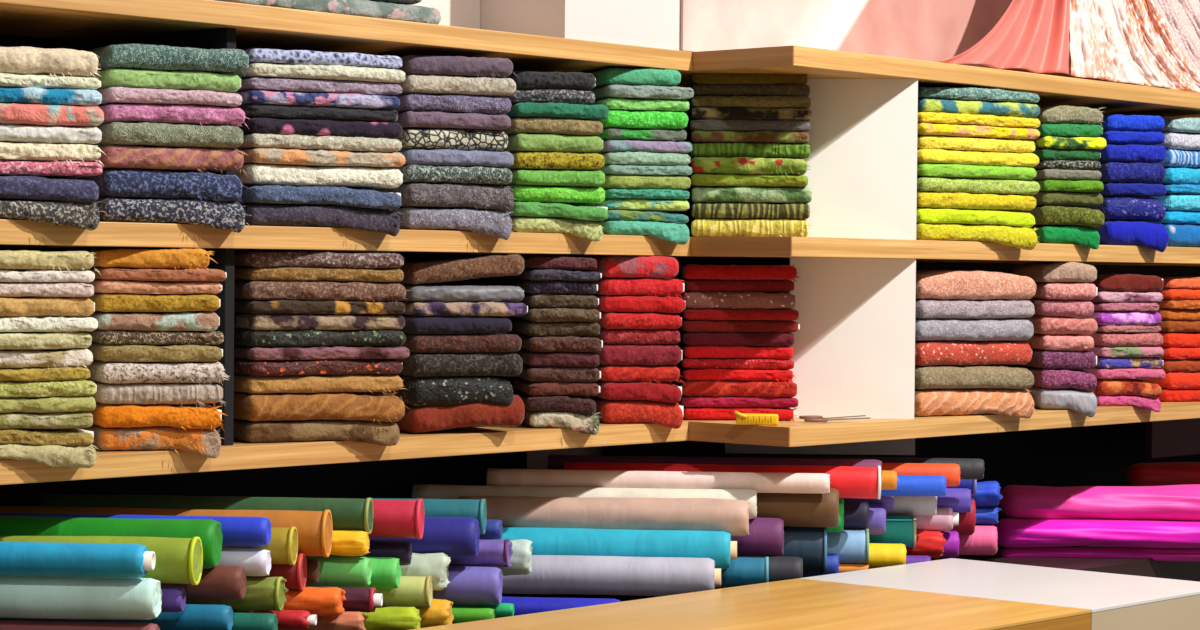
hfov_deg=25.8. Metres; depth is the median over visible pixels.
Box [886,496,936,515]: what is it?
roll
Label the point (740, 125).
folded fabric
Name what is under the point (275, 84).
folded fabric
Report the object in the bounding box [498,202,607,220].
folded fabric
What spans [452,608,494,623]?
roll
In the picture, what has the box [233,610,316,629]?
roll
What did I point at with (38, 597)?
roll
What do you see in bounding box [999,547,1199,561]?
bolt
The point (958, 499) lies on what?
roll
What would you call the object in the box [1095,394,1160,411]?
folded fabric
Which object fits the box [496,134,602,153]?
folded fabric
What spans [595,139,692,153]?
folded fabric
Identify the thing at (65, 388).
folded fabric
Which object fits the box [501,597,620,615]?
roll
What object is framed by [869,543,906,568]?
roll
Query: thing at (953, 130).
folded fabric
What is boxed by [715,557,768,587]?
roll
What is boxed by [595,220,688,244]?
folded fabric
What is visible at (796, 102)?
folded fabric
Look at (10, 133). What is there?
folded fabric
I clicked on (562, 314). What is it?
folded fabric
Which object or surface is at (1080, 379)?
folded fabric
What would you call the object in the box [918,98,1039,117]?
folded fabric
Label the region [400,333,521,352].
folded fabric
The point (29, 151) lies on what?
folded fabric
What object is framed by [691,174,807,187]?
folded fabric
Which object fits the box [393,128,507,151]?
folded fabric
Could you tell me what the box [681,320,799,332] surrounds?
folded fabric
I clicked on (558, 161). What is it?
folded fabric
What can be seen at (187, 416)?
folded fabric
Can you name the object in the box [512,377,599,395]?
folded fabric
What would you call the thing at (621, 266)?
folded fabric
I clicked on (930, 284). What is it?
folded fabric
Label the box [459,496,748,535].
roll
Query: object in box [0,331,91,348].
folded fabric
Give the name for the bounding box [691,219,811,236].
folded fabric
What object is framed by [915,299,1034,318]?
folded fabric
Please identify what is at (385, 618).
roll
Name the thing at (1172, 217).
folded fabric
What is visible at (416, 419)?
folded fabric
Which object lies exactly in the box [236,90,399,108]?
folded fabric
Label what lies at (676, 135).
folded fabric
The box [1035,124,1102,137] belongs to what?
folded fabric
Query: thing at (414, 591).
roll
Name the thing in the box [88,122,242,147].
folded fabric
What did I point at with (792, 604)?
table
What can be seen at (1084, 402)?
folded fabric
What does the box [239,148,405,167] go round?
folded fabric
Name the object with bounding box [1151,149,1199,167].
folded fabric
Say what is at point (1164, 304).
folded fabric
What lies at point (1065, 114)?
folded fabric
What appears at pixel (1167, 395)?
folded fabric
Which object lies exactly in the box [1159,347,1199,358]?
folded fabric
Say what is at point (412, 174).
folded fabric
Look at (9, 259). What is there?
folded fabric
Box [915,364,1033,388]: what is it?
folded fabric
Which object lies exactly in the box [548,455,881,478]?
roll
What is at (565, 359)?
folded fabric
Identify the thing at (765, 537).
roll
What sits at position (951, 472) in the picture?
roll
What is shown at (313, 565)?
roll
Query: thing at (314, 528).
roll
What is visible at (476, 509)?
roll
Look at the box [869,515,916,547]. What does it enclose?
roll
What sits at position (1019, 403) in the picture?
folded fabric
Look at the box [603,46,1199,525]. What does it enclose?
shelving unit
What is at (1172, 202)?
folded fabric
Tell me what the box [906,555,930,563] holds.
roll
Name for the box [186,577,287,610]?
roll
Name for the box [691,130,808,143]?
folded fabric
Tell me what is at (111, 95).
folded fabric
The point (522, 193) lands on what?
folded fabric
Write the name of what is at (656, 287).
folded fabric
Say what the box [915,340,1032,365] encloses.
folded fabric
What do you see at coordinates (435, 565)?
roll
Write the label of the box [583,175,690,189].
folded fabric
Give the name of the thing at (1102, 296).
folded fabric
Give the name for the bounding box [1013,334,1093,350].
folded fabric
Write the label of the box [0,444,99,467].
folded fabric
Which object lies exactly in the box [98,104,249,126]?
folded fabric
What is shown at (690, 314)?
folded fabric
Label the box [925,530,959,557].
roll
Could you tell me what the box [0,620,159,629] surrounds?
roll
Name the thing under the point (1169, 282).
folded fabric
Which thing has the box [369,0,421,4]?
folded fabric
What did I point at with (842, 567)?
roll
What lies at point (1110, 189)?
folded fabric
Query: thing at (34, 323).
folded fabric
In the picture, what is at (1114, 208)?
folded fabric
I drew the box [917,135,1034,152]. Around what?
folded fabric
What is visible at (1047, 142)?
folded fabric
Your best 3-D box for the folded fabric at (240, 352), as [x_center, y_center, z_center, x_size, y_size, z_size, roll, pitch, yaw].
[-0.523,0.061,4.523,0.290,0.022,0.307,0,1,-31]
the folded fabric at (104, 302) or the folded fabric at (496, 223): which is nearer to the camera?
the folded fabric at (104, 302)
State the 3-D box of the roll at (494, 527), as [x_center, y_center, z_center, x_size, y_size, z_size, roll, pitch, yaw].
[-0.422,0.376,4.619,0.502,0.038,0.038,1,1,4]
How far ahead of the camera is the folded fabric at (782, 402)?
5.15 m
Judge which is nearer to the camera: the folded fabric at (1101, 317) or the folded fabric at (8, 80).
the folded fabric at (8, 80)
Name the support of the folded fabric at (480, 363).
on the folded fabric at (432, 390)
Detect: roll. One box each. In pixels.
[0,506,332,556]
[0,513,270,546]
[0,516,222,568]
[0,536,202,584]
[0,542,155,577]
[0,575,161,619]
[0,604,232,629]
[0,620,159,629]
[39,494,372,533]
[160,566,246,600]
[161,586,185,611]
[167,495,486,533]
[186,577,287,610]
[217,548,270,575]
[222,527,297,564]
[232,612,277,629]
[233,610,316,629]
[246,553,306,589]
[278,611,368,629]
[283,587,345,616]
[305,556,371,586]
[305,586,382,612]
[306,557,401,588]
[306,559,320,582]
[330,530,369,555]
[330,540,411,565]
[363,607,420,629]
[368,499,424,538]
[369,517,479,557]
[376,576,432,606]
[377,599,453,627]
[400,552,450,589]
[412,484,756,518]
[433,566,502,605]
[449,539,512,566]
[452,603,513,617]
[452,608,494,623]
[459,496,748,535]
[479,519,502,539]
[485,539,532,575]
[487,469,829,493]
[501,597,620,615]
[502,527,736,568]
[502,555,720,595]
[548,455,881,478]
[564,462,880,498]
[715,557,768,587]
[731,517,783,555]
[737,556,802,581]
[757,488,838,526]
[782,526,826,573]
[787,456,983,479]
[803,553,838,576]
[827,498,843,531]
[827,529,868,564]
[839,564,868,572]
[843,496,893,510]
[843,504,885,534]
[844,500,868,529]
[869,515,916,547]
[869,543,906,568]
[881,470,896,489]
[881,475,945,495]
[882,463,960,486]
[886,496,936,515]
[905,508,958,530]
[906,530,945,557]
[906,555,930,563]
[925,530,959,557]
[937,488,970,512]
[946,479,976,494]
[950,497,975,534]
[959,526,997,554]
[971,481,1002,506]
[975,506,1001,523]
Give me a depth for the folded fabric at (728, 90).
5.14 m
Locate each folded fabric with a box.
[0,46,99,81]
[0,73,100,89]
[0,87,101,105]
[0,103,103,127]
[0,124,101,143]
[0,142,105,165]
[0,160,102,177]
[0,175,98,202]
[0,200,105,230]
[0,250,100,274]
[0,269,94,281]
[0,282,93,296]
[0,296,94,316]
[0,316,97,331]
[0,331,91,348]
[0,348,92,370]
[0,367,89,380]
[0,380,96,397]
[0,396,95,412]
[0,411,92,428]
[0,428,93,446]
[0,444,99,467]
[65,268,226,280]
[66,280,221,293]
[67,248,216,271]
[75,169,246,202]
[76,329,223,344]
[78,424,223,457]
[79,311,219,330]
[80,293,219,311]
[82,360,229,385]
[85,379,225,408]
[86,44,248,73]
[86,68,240,92]
[86,343,222,361]
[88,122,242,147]
[88,402,227,430]
[89,145,246,175]
[94,197,251,232]
[96,87,241,107]
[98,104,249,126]
[214,0,440,24]
[233,392,408,423]
[233,419,399,445]
[234,267,403,281]
[234,280,410,305]
[234,300,405,313]
[234,313,404,329]
[234,329,405,346]
[234,345,409,359]
[234,358,402,375]
[234,374,407,393]
[235,133,401,152]
[235,164,402,189]
[235,251,403,267]
[236,63,405,83]
[236,78,401,95]
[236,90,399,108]
[236,104,397,121]
[236,117,402,138]
[237,185,401,209]
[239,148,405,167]
[241,204,405,235]
[243,48,401,68]
[358,254,524,284]
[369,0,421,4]
[369,183,516,210]
[380,315,511,333]
[382,374,512,405]
[386,208,513,239]
[388,149,513,167]
[390,301,527,315]
[391,93,511,114]
[392,165,512,185]
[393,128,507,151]
[393,352,522,376]
[394,74,515,97]
[394,111,510,130]
[396,55,517,79]
[396,395,524,432]
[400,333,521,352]
[401,285,523,301]
[491,170,604,187]
[495,185,604,204]
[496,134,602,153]
[498,117,602,135]
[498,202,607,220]
[499,88,594,104]
[503,102,608,120]
[504,71,595,90]
[504,152,604,170]
[510,217,604,240]
[511,320,599,335]
[512,280,597,293]
[512,349,598,366]
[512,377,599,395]
[513,269,601,280]
[513,307,600,321]
[513,390,595,413]
[514,293,598,307]
[515,334,602,351]
[516,364,600,381]
[522,409,600,434]
[523,257,596,269]
[567,255,678,277]
[578,198,688,211]
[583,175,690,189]
[585,278,687,297]
[588,84,693,99]
[589,68,680,88]
[589,98,689,111]
[589,328,679,343]
[589,396,682,428]
[591,312,681,328]
[592,295,685,312]
[592,343,681,364]
[592,381,681,402]
[594,128,686,141]
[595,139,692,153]
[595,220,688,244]
[595,364,685,385]
[597,165,691,176]
[598,110,687,129]
[601,152,690,165]
[604,209,688,223]
[605,189,689,199]
[680,357,793,368]
[680,379,796,396]
[680,395,797,407]
[681,291,794,308]
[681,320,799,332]
[682,264,799,285]
[682,309,798,320]
[682,331,793,345]
[682,345,792,358]
[682,368,794,383]
[683,406,797,420]
[684,280,793,291]
[690,119,809,132]
[690,142,809,159]
[691,95,810,108]
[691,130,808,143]
[691,157,809,178]
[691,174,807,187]
[691,203,809,219]
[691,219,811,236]
[692,84,809,96]
[692,107,811,120]
[692,186,811,203]
[693,73,806,85]
[914,388,1036,418]
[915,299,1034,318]
[915,318,1033,340]
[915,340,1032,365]
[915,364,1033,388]
[916,208,1035,227]
[916,223,1038,249]
[916,270,1035,299]
[917,122,1039,139]
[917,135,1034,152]
[917,149,1038,166]
[917,163,1036,179]
[917,177,1039,194]
[917,191,1035,210]
[918,87,1039,102]
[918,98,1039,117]
[918,112,1039,127]
[1012,262,1096,281]
[1012,315,1097,334]
[1013,206,1104,227]
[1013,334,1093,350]
[1015,366,1096,390]
[1024,348,1096,369]
[1026,169,1101,180]
[1027,386,1096,416]
[1028,299,1093,316]
[1030,226,1099,248]
[1031,136,1105,149]
[1031,191,1102,206]
[1031,282,1096,299]
[1032,149,1100,160]
[1032,160,1100,169]
[1033,105,1104,124]
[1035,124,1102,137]
[1036,179,1103,192]
[1042,273,1163,291]
[1056,311,1161,324]
[1074,291,1162,302]
[1078,196,1165,221]
[1082,368,1164,378]
[1088,332,1162,346]
[1089,346,1163,356]
[1090,379,1161,397]
[1092,162,1165,183]
[1092,183,1166,196]
[1092,302,1158,310]
[1093,114,1164,131]
[1093,131,1164,144]
[1094,144,1167,162]
[1094,221,1168,251]
[1094,357,1162,368]
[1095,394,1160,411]
[1096,325,1160,331]
[1137,211,1199,224]
[1141,300,1199,308]
[1141,371,1199,388]
[1146,320,1199,331]
[1148,359,1199,371]
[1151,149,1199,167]
[1151,309,1199,320]
[1152,332,1199,347]
[1153,194,1199,210]
[1153,388,1199,401]
[1157,117,1199,133]
[1157,132,1199,151]
[1158,168,1199,184]
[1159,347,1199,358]
[1160,277,1199,288]
[1160,289,1199,299]
[1162,224,1199,247]
[1164,184,1199,193]
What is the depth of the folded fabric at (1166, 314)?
6.09 m
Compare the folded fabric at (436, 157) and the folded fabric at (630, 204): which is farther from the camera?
the folded fabric at (630, 204)
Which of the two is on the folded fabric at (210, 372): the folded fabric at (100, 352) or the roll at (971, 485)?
the folded fabric at (100, 352)
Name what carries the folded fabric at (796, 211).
on the folded fabric at (699, 227)
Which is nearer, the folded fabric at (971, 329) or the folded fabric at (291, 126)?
the folded fabric at (291, 126)
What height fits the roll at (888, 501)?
0.050 m
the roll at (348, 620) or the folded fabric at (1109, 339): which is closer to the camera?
the roll at (348, 620)
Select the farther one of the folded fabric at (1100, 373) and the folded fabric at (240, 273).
the folded fabric at (1100, 373)
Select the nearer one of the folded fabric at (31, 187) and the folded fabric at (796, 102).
the folded fabric at (31, 187)
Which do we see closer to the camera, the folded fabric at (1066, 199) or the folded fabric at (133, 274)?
the folded fabric at (133, 274)
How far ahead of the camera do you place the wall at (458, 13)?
4.96 m
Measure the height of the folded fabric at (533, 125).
0.032 m
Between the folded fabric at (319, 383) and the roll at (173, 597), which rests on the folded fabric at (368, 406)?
the folded fabric at (319, 383)
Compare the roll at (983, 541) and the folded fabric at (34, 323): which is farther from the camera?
the roll at (983, 541)
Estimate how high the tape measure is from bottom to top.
0.027 m
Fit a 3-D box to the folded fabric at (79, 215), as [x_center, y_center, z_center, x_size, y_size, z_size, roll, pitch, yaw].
[-0.937,-0.155,4.051,0.271,0.048,0.312,0,1,-29]
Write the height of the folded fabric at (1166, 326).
0.028 m
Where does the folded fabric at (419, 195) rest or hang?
on the folded fabric at (496, 223)
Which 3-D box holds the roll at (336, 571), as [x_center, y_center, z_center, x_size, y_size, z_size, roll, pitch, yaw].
[-0.605,0.422,4.344,0.452,0.051,0.053,1,1,4]
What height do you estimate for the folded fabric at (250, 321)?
0.028 m
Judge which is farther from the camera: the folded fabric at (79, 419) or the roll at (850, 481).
the roll at (850, 481)
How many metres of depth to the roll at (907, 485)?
5.25 m
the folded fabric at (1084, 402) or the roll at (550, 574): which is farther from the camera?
the folded fabric at (1084, 402)
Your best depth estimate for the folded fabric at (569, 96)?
4.82 m
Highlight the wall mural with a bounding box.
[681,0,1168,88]
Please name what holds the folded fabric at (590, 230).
on the shelving unit at (461, 455)
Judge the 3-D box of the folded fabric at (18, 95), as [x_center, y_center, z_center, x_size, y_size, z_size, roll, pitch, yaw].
[-0.943,-0.334,4.053,0.264,0.026,0.303,0,1,-29]
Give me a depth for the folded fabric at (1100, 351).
5.86 m
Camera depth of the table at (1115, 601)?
4.85 m
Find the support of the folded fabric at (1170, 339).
on the folded fabric at (1169, 353)
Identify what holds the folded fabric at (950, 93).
on the folded fabric at (1006, 109)
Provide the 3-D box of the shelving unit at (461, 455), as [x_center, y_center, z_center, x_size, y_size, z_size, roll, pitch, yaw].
[-0.966,0.028,4.169,0.447,1.072,2.918,1,1,42]
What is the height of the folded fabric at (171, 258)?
0.042 m
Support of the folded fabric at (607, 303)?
on the folded fabric at (609, 320)
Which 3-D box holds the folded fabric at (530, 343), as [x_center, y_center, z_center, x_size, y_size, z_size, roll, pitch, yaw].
[-0.082,0.051,4.974,0.138,0.029,0.304,0,1,-8]
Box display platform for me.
[502,544,1199,601]
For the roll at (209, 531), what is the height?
0.078 m
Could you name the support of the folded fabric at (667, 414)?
on the shelving unit at (461, 455)
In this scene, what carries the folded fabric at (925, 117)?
on the folded fabric at (953, 130)
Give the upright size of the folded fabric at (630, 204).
0.022 m
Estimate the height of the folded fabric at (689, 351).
0.027 m
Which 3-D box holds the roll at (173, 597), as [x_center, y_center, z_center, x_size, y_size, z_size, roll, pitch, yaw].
[-0.887,0.433,4.025,0.502,0.040,0.040,1,1,4]
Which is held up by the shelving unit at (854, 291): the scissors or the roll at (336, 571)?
the scissors
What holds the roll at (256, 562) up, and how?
on the roll at (267, 593)
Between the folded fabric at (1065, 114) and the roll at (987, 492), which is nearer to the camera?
the roll at (987, 492)
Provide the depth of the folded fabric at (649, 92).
5.00 m
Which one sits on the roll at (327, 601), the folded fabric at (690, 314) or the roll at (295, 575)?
the roll at (295, 575)
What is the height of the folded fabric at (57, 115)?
0.034 m
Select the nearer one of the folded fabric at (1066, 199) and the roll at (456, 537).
the roll at (456, 537)
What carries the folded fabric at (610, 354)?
on the folded fabric at (609, 373)
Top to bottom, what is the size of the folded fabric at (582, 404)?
0.035 m
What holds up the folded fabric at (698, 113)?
on the folded fabric at (740, 125)
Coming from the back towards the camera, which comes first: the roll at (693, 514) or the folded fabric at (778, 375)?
the folded fabric at (778, 375)
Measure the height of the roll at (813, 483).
0.039 m
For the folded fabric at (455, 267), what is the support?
on the folded fabric at (418, 293)
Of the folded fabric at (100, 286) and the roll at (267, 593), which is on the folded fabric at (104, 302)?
the folded fabric at (100, 286)
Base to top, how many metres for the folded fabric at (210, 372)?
0.045 m
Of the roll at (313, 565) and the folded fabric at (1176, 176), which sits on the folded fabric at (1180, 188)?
the folded fabric at (1176, 176)
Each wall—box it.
[412,0,479,28]
[480,0,689,51]
[527,256,602,468]
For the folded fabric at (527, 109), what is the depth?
4.81 m
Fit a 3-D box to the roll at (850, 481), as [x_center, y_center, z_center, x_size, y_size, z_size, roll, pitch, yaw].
[0.241,0.325,5.154,0.622,0.066,0.066,1,1,4]
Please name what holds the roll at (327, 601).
on the roll at (348, 620)
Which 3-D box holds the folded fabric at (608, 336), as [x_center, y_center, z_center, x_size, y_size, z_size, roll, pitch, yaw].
[0.043,0.038,5.143,0.151,0.031,0.302,0,1,-15]
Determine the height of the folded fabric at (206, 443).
0.054 m
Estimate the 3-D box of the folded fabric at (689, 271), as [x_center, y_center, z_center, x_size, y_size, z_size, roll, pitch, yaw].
[0.280,-0.080,5.194,0.230,0.042,0.131,1,1,-1]
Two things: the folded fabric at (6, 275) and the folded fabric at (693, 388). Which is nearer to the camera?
the folded fabric at (6, 275)
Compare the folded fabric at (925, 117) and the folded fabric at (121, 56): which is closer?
the folded fabric at (121, 56)
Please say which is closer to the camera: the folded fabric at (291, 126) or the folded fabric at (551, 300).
the folded fabric at (291, 126)
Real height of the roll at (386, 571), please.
0.055 m
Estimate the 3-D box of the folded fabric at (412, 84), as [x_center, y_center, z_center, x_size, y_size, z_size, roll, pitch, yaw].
[-0.299,-0.409,4.753,0.203,0.033,0.300,0,1,-23]
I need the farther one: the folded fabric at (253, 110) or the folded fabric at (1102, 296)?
the folded fabric at (1102, 296)
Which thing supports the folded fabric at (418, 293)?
on the folded fabric at (474, 308)
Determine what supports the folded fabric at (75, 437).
on the folded fabric at (51, 455)
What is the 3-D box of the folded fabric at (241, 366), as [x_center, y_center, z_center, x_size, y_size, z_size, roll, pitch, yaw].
[-0.530,0.085,4.524,0.286,0.026,0.304,0,1,-31]
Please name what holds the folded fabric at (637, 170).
on the folded fabric at (628, 182)
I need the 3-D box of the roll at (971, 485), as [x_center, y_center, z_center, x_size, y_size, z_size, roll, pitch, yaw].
[0.587,0.341,5.496,0.402,0.068,0.068,1,1,4]
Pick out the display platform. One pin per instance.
(1147, 567)
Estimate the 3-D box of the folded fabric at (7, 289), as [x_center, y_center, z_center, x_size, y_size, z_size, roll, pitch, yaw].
[-0.950,-0.041,4.049,0.260,0.023,0.305,0,1,-29]
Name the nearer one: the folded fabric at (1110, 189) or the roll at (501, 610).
the roll at (501, 610)
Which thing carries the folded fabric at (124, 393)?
on the folded fabric at (187, 416)
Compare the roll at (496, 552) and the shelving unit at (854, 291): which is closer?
the roll at (496, 552)
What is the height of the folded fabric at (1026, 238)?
0.052 m
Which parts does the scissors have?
handle, handle, blade, blade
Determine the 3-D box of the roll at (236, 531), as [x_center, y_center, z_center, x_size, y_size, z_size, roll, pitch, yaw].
[-0.838,0.339,4.163,0.632,0.047,0.048,1,1,4]
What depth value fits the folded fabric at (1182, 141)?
6.07 m
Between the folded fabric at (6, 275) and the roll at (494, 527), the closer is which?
the folded fabric at (6, 275)
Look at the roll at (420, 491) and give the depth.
5.02 m
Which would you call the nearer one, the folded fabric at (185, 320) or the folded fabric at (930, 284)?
the folded fabric at (185, 320)
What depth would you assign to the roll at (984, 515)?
5.54 m
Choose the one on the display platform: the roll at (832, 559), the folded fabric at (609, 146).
the roll at (832, 559)
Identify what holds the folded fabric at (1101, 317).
on the folded fabric at (1101, 328)
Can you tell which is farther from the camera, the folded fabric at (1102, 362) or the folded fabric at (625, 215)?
the folded fabric at (1102, 362)
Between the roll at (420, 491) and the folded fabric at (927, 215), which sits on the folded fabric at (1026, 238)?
the folded fabric at (927, 215)
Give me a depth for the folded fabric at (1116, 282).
5.87 m
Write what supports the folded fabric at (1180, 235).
on the shelving unit at (854, 291)
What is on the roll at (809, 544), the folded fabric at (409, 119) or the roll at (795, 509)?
the roll at (795, 509)
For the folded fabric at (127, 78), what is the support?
on the folded fabric at (111, 95)
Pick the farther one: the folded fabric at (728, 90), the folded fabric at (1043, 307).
the folded fabric at (1043, 307)
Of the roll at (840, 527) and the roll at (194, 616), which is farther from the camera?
the roll at (840, 527)
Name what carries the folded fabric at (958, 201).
on the folded fabric at (927, 215)
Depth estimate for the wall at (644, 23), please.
4.96 m
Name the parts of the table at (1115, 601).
panel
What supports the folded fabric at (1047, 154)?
on the folded fabric at (1045, 164)
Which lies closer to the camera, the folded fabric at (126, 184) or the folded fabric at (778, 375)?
the folded fabric at (126, 184)
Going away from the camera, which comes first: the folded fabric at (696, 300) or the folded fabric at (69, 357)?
the folded fabric at (69, 357)
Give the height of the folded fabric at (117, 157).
0.049 m
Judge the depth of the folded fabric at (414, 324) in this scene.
4.64 m
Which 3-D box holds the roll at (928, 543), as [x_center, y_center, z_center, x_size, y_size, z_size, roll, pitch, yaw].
[0.559,0.470,5.404,0.308,0.062,0.060,1,1,4]
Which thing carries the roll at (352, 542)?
on the roll at (336, 571)
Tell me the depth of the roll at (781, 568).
4.99 m
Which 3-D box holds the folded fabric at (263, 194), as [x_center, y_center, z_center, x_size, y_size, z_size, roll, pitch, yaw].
[-0.527,-0.201,4.512,0.277,0.038,0.304,0,1,-30]
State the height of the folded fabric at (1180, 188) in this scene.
0.024 m
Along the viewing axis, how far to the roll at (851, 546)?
5.19 m
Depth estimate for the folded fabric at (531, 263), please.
4.83 m
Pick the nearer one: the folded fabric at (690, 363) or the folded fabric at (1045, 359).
the folded fabric at (690, 363)
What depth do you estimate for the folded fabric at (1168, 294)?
6.08 m
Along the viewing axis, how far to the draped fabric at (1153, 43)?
5.81 m
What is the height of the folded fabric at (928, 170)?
0.027 m
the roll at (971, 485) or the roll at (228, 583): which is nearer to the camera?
the roll at (228, 583)
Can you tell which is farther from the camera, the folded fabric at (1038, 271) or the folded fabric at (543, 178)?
the folded fabric at (1038, 271)
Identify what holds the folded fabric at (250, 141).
on the folded fabric at (294, 157)
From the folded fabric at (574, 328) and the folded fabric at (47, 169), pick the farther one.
the folded fabric at (574, 328)
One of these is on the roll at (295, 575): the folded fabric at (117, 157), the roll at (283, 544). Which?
the roll at (283, 544)
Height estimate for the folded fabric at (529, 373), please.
0.030 m
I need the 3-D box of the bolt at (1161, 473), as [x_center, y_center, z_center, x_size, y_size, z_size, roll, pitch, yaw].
[1.564,0.397,6.511,0.508,0.066,0.108,0,1,-2]
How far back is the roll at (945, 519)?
5.39 m
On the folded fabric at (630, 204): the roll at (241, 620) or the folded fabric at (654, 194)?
the folded fabric at (654, 194)
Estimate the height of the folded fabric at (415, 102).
0.032 m
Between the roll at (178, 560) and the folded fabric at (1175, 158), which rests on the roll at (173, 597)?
the roll at (178, 560)
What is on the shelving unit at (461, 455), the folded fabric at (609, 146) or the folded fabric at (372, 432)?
the folded fabric at (372, 432)
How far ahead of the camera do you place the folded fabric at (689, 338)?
5.15 m
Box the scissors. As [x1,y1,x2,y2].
[799,415,870,421]
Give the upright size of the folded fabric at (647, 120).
0.036 m
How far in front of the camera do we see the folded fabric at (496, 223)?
4.62 m
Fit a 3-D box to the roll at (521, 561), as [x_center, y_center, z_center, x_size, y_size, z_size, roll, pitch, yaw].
[-0.295,0.425,4.618,0.356,0.067,0.068,1,1,4]
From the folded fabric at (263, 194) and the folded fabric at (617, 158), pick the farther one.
the folded fabric at (617, 158)
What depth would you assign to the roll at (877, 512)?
5.26 m
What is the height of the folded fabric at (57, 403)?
0.026 m
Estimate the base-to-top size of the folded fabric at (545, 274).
0.021 m
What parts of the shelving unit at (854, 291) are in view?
apron panel, white panel, white panel, panel, support panel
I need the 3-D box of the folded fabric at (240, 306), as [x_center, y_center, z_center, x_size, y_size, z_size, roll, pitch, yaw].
[-0.528,-0.016,4.520,0.284,0.024,0.305,0,1,-31]
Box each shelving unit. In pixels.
[0,0,691,505]
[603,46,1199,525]
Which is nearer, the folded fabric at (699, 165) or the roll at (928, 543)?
the folded fabric at (699, 165)
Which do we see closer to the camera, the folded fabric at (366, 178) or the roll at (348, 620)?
the roll at (348, 620)
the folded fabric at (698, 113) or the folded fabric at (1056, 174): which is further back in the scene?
the folded fabric at (1056, 174)
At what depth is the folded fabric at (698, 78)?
5.14 m
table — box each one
[411,578,1090,629]
[800,558,1199,629]
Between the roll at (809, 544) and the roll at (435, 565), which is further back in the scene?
the roll at (809, 544)
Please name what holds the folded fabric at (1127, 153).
on the folded fabric at (1111, 172)
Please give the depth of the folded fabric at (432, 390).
4.64 m
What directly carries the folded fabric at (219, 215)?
on the shelving unit at (461, 455)
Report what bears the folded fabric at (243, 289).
on the folded fabric at (240, 306)
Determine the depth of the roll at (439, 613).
4.43 m
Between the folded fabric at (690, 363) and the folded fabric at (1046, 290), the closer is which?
the folded fabric at (690, 363)
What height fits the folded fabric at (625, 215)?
0.026 m
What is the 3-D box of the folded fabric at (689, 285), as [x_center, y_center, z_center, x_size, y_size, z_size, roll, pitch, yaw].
[0.275,-0.059,5.207,0.213,0.024,0.125,1,1,-1]
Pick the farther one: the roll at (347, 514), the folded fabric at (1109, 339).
the folded fabric at (1109, 339)
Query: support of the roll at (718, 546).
on the roll at (550, 574)
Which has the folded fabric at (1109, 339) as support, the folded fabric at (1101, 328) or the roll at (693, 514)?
the folded fabric at (1101, 328)
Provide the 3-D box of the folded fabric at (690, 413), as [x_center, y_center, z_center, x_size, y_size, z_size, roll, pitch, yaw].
[0.278,0.197,5.198,0.230,0.036,0.132,1,1,-1]
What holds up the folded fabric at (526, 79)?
on the folded fabric at (569, 96)
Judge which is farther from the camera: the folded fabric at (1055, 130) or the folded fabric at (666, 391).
the folded fabric at (1055, 130)
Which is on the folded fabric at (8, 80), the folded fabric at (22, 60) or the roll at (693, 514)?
the folded fabric at (22, 60)
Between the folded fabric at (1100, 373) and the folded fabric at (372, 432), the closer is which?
the folded fabric at (372, 432)
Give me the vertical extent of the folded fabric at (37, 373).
0.021 m
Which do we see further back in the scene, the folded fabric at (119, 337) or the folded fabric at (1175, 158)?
the folded fabric at (1175, 158)
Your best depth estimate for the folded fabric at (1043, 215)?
5.66 m
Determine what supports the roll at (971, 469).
on the roll at (903, 505)
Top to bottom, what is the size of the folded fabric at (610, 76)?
0.033 m
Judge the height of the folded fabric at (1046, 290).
0.039 m
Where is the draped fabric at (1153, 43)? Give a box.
[939,0,1199,91]
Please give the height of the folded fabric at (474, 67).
0.047 m
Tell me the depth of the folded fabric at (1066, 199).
5.67 m
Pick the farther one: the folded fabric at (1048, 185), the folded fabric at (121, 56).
the folded fabric at (1048, 185)
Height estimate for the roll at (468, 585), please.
0.067 m
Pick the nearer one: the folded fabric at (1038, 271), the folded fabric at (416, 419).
the folded fabric at (416, 419)
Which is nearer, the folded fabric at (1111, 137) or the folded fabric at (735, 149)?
the folded fabric at (735, 149)
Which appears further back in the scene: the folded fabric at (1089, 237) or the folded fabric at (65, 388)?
the folded fabric at (1089, 237)
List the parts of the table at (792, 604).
panel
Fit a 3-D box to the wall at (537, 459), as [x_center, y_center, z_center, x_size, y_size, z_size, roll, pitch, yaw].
[-0.651,-0.185,4.947,0.100,3.200,12.500,1,1,42]
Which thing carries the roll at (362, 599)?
on the roll at (348, 620)
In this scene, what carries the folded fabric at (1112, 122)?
on the folded fabric at (1111, 137)
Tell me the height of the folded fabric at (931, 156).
0.031 m
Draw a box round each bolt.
[992,518,1199,547]
[996,484,1199,520]
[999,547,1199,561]
[1125,462,1199,485]
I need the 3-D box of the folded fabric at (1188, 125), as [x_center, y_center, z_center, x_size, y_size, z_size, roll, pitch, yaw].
[1.358,-0.446,6.236,0.234,0.037,0.302,0,1,-27]
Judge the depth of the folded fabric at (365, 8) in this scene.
4.48 m
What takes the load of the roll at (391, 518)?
on the roll at (402, 550)
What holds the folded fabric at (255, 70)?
on the folded fabric at (275, 84)
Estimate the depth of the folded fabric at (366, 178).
4.38 m
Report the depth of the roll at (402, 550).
4.40 m
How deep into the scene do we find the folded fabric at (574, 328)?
4.84 m
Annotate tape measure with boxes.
[734,411,777,424]
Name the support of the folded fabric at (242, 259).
on the folded fabric at (240, 273)
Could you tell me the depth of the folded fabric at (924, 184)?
5.41 m
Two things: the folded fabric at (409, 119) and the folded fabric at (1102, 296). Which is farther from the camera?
the folded fabric at (1102, 296)
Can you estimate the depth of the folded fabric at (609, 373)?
5.00 m
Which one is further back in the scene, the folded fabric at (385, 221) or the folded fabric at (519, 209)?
the folded fabric at (519, 209)
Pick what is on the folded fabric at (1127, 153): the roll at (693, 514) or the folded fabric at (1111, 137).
the folded fabric at (1111, 137)
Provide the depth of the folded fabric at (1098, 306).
5.86 m
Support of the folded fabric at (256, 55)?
on the folded fabric at (255, 70)

